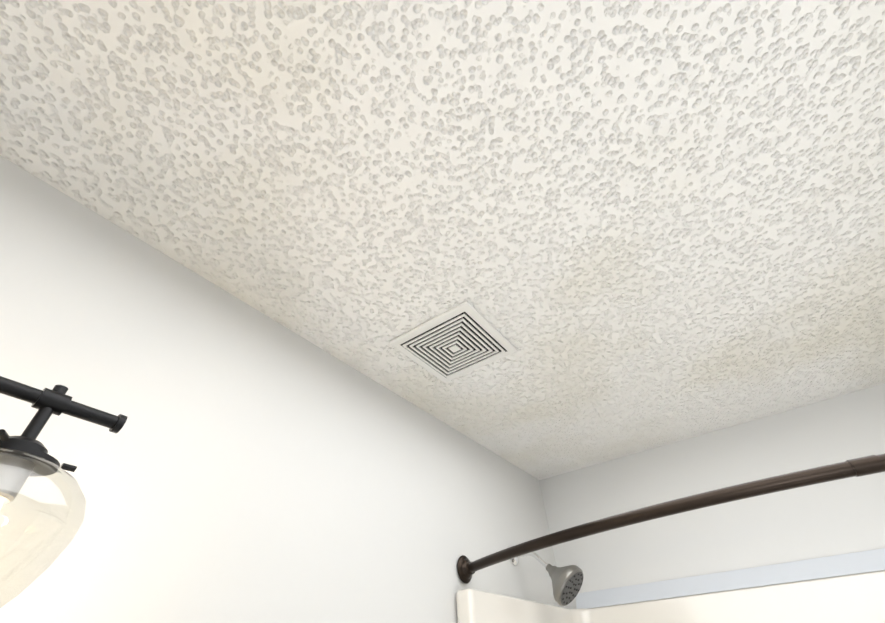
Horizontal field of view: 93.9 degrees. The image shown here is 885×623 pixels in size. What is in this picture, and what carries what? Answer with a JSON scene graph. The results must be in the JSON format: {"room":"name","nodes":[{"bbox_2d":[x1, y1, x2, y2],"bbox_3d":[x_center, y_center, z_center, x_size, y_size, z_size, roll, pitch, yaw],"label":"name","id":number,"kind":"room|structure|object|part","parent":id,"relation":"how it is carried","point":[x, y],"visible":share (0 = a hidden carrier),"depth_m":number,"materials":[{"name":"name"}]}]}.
{"room":"bathroom","nodes":[
{"label":"bathroom","id":0,"kind":"room"},
{"bbox_2d":[0,155,563,622],"bbox_3d":[-0.240,1.128,0.366,0.120,2.520,2.545,-28,-48,25],"label":"wall","id":1,"kind":"structure","parent":0,"point":[246,463],"depth_m":0.77,"materials":[{"name":"white paint"}]},
{"bbox_2d":[0,376,126,607],"bbox_3d":[-0.615,0.063,0.327,0.210,0.280,0.605,-28,-48,25],"label":"sconce","id":2,"kind":"object","parent":1,"relation":"attached to","point":[24,456],"visible":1,"depth_m":0.47,"materials":[{"name":"black metal"}]},
{"bbox_3d":[-0.598,0.105,0.275,0.175,0.146,0.605,-28,-48,25],"label":"shade glass","id":3,"kind":"part","parent":2,"relation":"part of","materials":[{"name":"beige glass"}]},
{"bbox_2d":[457,453,884,583],"bbox_3d":[0.626,0.378,0.821,1.516,0.070,0.218,-28,-48,25],"label":"shower curtain rod","id":4,"kind":"object","parent":1,"relation":"attached to","point":[855,467],"visible":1,"depth_m":0.80,"materials":[{"name":"brown metal"}]},
{"bbox_2d":[0,0,884,479],"bbox_3d":[0.367,-0.183,0.894,1.764,0.080,2.545,-28,-48,25],"label":"ceiling","id":5,"kind":"structure","parent":0,"point":[628,226],"depth_m":0.75,"materials":[{"name":"white paint"}]},
{"bbox_2d":[389,301,516,382],"bbox_3d":[0.033,0.095,1.110,0.250,0.014,0.250,-28,-48,25],"label":"vent","id":6,"kind":"object","parent":5,"relation":"attached to","point":[463,338],"visible":1,"depth_m":1.09,"materials":[{"name":"white plastic"}]},
{"bbox_2d":[539,383,884,608],"bbox_3d":[1.142,1.412,0.762,1.524,2.520,0.120,-28,-48,25],"label":"wall","id":7,"kind":"structure","parent":0,"point":[836,517],"depth_m":1.44,"materials":[{"name":"white paint"}]},
{"bbox_3d":[0.468,1.680,-0.800,1.524,0.080,2.310,-28,-48,25],"label":"floor","id":8,"kind":"structure","parent":0,"visible":0},
{"bbox_2d":[456,546,884,622],"bbox_3d":[0.891,1.280,0.419,1.520,2.115,0.729,-28,-48,25],"label":"shower","id":9,"kind":"object","parent":8,"relation":"on","point":[846,588],"visible":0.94,"depth_m":1.25,"materials":[{"name":"white"}]}
]}

